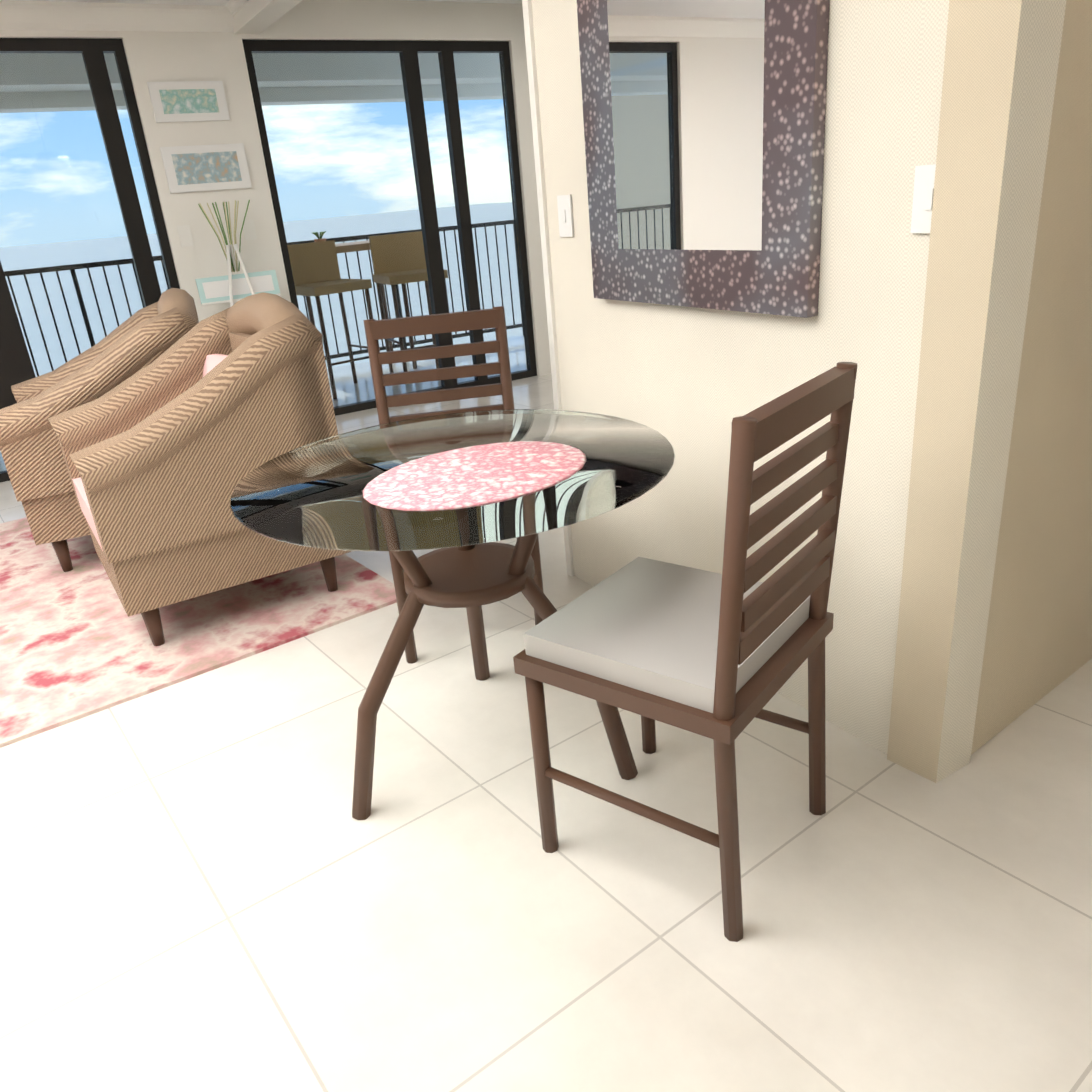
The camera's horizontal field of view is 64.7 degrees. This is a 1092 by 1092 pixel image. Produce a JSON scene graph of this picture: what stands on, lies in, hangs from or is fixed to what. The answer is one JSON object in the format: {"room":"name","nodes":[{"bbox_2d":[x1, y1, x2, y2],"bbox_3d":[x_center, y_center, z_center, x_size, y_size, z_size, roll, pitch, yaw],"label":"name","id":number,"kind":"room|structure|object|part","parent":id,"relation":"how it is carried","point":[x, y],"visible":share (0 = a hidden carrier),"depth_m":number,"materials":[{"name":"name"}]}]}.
{"room":"dining area","nodes":[
{"label":"dining area","id":0,"kind":"room"},
{"bbox_2d":[10,0,229,5],"bbox_3d":[-3.591,-2.287,3.363,4.800,0.070,0.900,-17,25,-27],"label":"ceiling","id":1,"kind":"structure","parent":0,"point":[203,2],"depth_m":4.53,"materials":[{"name":"white paint"}]},
{"bbox_2d":[0,53,502,112],"bbox_3d":[-2.995,-3.007,5.356,8.200,0.340,1.870,-17,25,-27],"label":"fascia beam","id":2,"kind":"structure","parent":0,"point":[369,66],"depth_m":6.50,"materials":[{"name":"white paint"}]},
{"bbox_2d":[0,0,550,375],"bbox_3d":[-2.600,-1.692,4.840,7.720,2.440,0.120,-17,25,-27],"label":"wall","id":3,"kind":"structure","parent":0,"point":[160,56],"depth_m":5.12,"materials":[{"name":"white paint"}]},
{"bbox_2d":[0,0,127,30],"bbox_3d":[-4.034,-2.230,3.557,4.170,0.110,0.613,-20,27,-33],"label":"crown molding","id":4,"kind":"structure","parent":3,"relation":"attached to","point":[48,15],"depth_m":4.41,"materials":[{"name":"white paint"}]},
{"bbox_2d":[0,38,179,481],"bbox_3d":[-3.363,-1.360,4.468,2.708,2.228,0.060,-17,25,-27],"label":"sliding glass door","id":5,"kind":"structure","parent":3,"relation":"in","point":[16,366],"depth_m":4.78,"materials":[{"name":"black"}]},
{"bbox_2d":[116,0,248,31],"bbox_3d":[-0.562,-2.292,2.872,0.605,0.180,4.808,-20,27,-33],"label":"crown molding","id":6,"kind":"structure","parent":3,"relation":"attached to","point":[134,17],"depth_m":4.66,"materials":[{"name":"white paint"}]},
{"bbox_2d":[147,81,229,122],"bbox_3d":[-2.006,-2.501,4.847,0.400,0.200,0.020,-17,25,-27],"label":"picture","id":7,"kind":"object","parent":3,"relation":"attached to","point":[172,101],"depth_m":4.84,"materials":[{"name":"white"}]},
{"bbox_2d":[160,143,251,192],"bbox_3d":[-1.961,-2.188,4.987,0.460,0.240,0.020,-17,25,-27],"label":"picture","id":8,"kind":"object","parent":3,"relation":"attached to","point":[195,168],"depth_m":4.98,"materials":[{"name":"white"}]},
{"bbox_2d":[242,40,536,415],"bbox_3d":[-0.922,-2.106,5.770,1.758,2.228,0.060,-17,25,-27],"label":"sliding glass door","id":9,"kind":"structure","parent":3,"relation":"in","point":[408,55],"depth_m":5.73,"materials":[{"name":"black"}]},
{"bbox_2d":[407,0,521,3],"bbox_3d":[-0.208,-1.811,1.247,8.245,0.100,12.728,-18,25,-29],"label":"ceiling","id":10,"kind":"structure","parent":0,"point":[501,1],"depth_m":5.50,"materials":[{"name":"white paint"}]},
{"bbox_2d":[234,0,301,33],"bbox_3d":[-0.871,-2.539,3.556,0.140,0.190,3.260,-17,25,-27],"label":"header beam","id":11,"kind":"structure","parent":10,"relation":"attached to","point":[255,16],"depth_m":4.54,"materials":[{"name":"white paint"}]},
{"bbox_2d":[0,335,1091,1091],"bbox_3d":[0.075,0.579,2.140,8.195,0.150,12.503,-18,25,-29],"label":"floor","id":12,"kind":"structure","parent":0,"point":[208,883],"depth_m":1.70,"materials":[{"name":"tile"}]},
{"bbox_2d":[0,517,396,747],"bbox_3d":[-2.226,0.279,3.153,2.700,0.012,2.250,-20,27,-33],"label":"living room rug","id":13,"kind":"object","parent":12,"relation":"on","point":[76,643],"depth_m":2.94,"materials":[{"name":"pink carpet"}]},
{"bbox_2d":[0,288,198,571],"bbox_3d":[-1.829,-0.537,3.691,0.813,1.025,0.813,-13,24,-20],"label":"armchair","id":14,"kind":"object","parent":13,"relation":"on","point":[31,449],"visible":0.4,"depth_m":3.29,"materials":[{"name":"brown fabric"}]},
{"bbox_2d":[48,292,351,645],"bbox_3d":[-1.219,-0.318,3.024,0.813,1.025,0.813,-18,26,-29],"label":"armchair","id":15,"kind":"object","parent":13,"relation":"on","point":[167,451],"visible":0.9,"depth_m":2.72,"materials":[{"name":"brown fabric"}]},
{"bbox_2d":[195,200,281,306],"bbox_3d":[-1.801,-1.325,5.176,0.463,1.383,0.290,-20,27,-33],"label":"vase","id":16,"kind":"object","parent":12,"relation":"on","point":[230,288],"visible":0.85,"depth_m":5.03,"materials":[{"name":"white"}]},
{"bbox_2d":[4,220,523,376],"bbox_3d":[-3.309,-1.639,6.672,8.050,1.075,0.050,-17,25,-27],"label":"railing","id":17,"kind":"object","parent":12,"relation":"on","point":[130,261],"depth_m":7.33,"materials":[{"name":"black metal"}]},
{"bbox_2d":[287,240,372,398],"bbox_3d":[-1.586,-1.695,6.434,0.460,1.080,0.466,-22,28,-36],"label":"bar chair","id":18,"kind":"object","parent":12,"relation":"on","point":[310,278],"depth_m":6.38,"materials":[{"name":"brown wood"}]},
{"bbox_2d":[305,241,416,368],"bbox_3d":[-1.620,-1.948,7.125,0.900,1.030,0.600,-17,25,-27],"label":"table","id":19,"kind":"object","parent":12,"relation":"on","point":[362,245],"depth_m":7.00,"materials":[{"name":"brown wood"}]},
{"bbox_2d":[313,231,325,241],"bbox_3d":[-1.794,-2.436,6.841,0.121,0.113,0.121,-20,27,-33],"label":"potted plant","id":20,"kind":"object","parent":19,"relation":"on","point":[320,238],"depth_m":6.81,"materials":[{"name":"green plant"}]},
{"bbox_2d":[368,231,455,372],"bbox_3d":[-1.040,-1.884,6.779,0.460,1.080,0.466,-15,24,-22],"label":"bar chair","id":21,"kind":"object","parent":12,"relation":"on","point":[414,238],"depth_m":6.77,"materials":[{"name":"brown wicker"}]},
{"bbox_2d":[230,409,674,819],"bbox_3d":[-0.167,0.165,2.018,0.946,0.755,0.946,-20,27,-33],"label":"dining table","id":22,"kind":"object","parent":12,"relation":"on","point":[311,496],"visible":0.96,"depth_m":1.88,"materials":[{"name":"clear glass"}]},
{"bbox_2d":[363,441,585,510],"bbox_3d":[-0.141,-0.151,1.773,0.487,0.007,0.390,-20,27,-33],"label":"placemat","id":23,"kind":"object","parent":22,"relation":"on","point":[473,476],"visible":1,"depth_m":1.74,"materials":[{"name":"pink fabric"}]},
{"bbox_2d":[363,306,543,663],"bbox_3d":[-0.276,-0.198,2.646,0.450,0.962,0.478,-7,22,-6],"label":"dining chair","id":24,"kind":"object","parent":12,"relation":"on","point":[377,330],"visible":0.46,"depth_m":2.70,"materials":[{"name":"brown wood"}]},
{"bbox_2d":[513,362,856,941],"bbox_3d":[0.262,0.160,1.653,0.478,0.962,0.450,12,28,36],"label":"dining chair","id":25,"kind":"object","parent":12,"relation":"on","point":[719,659],"visible":1,"depth_m":1.51,"materials":[{"name":"brown wood"}]},
{"bbox_2d":[522,0,1065,782],"bbox_3d":[0.416,-0.827,2.073,0.166,2.440,1.500,-17,25,-27],"label":"wall","id":26,"kind":"structure","parent":0,"point":[690,384],"depth_m":1.91,"materials":[{"name":"paint"}]},
{"bbox_3d":[0.313,-1.136,1.944,0.034,1.155,0.805,-17,25,-27],"label":"framed mirror","id":27,"kind":"part","parent":26,"relation":"part of","materials":[{"name":"mirror"}]},
{"bbox_2d":[887,0,1091,782],"bbox_3d":[1.855,-1.029,2.259,2.850,2.440,0.120,-20,27,-33],"label":"wall","id":28,"kind":"structure","parent":0,"point":[1038,644],"depth_m":1.71,"materials":[{"name":"paint"}]},
{"label":"outside","id":29,"kind":"structure","parent":0,"visible":0},
{"bbox_2d":[0,202,522,376],"bbox_3d":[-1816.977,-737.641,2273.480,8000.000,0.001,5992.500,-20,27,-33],"label":"sea","id":30,"kind":"structure","parent":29,"point":[98,248],"depth_m":451.98,"materials":[{"name":"liquid"}]},
{"bbox_3d":[0.502,-1.827,4.503,3.060,2.440,3.473,-20,27,-33],"label":"wall","id":31,"kind":"structure","parent":0,"visible":0},
{"bbox_2d":[177,225,193,246],"bbox_3d":[-2.106,-1.812,5.034,0.070,0.115,0.006,-17,25,-27],"label":"switch plate","id":32,"kind":"object","parent":31,"relation":"attached to","point":[184,231],"depth_m":5.03,"materials":[{"name":"white plastic"}]},
{"bbox_2d":[241,219,256,240],"bbox_3d":[-1.791,-1.908,5.202,0.070,0.115,0.006,-17,25,-27],"label":"switch plate","id":33,"kind":"object","parent":31,"relation":"attached to","point":[249,230],"depth_m":5.20,"materials":[{"name":"white plastic"}]},
{"bbox_2d":[557,195,573,236],"bbox_3d":[0.056,-0.974,2.545,0.010,0.115,0.070,-17,25,-27],"label":"switch plate","id":34,"kind":"object","parent":31,"relation":"attached to","point":[564,202],"depth_m":2.54,"materials":[{"name":"white plastic"}]},
{"bbox_2d":[910,164,935,232],"bbox_3d":[0.692,-0.625,1.553,0.010,0.115,0.070,-17,25,-27],"label":"switch plate","id":35,"kind":"object","parent":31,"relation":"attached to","point":[923,192],"depth_m":1.56,"materials":[{"name":"white plastic"}]}
]}

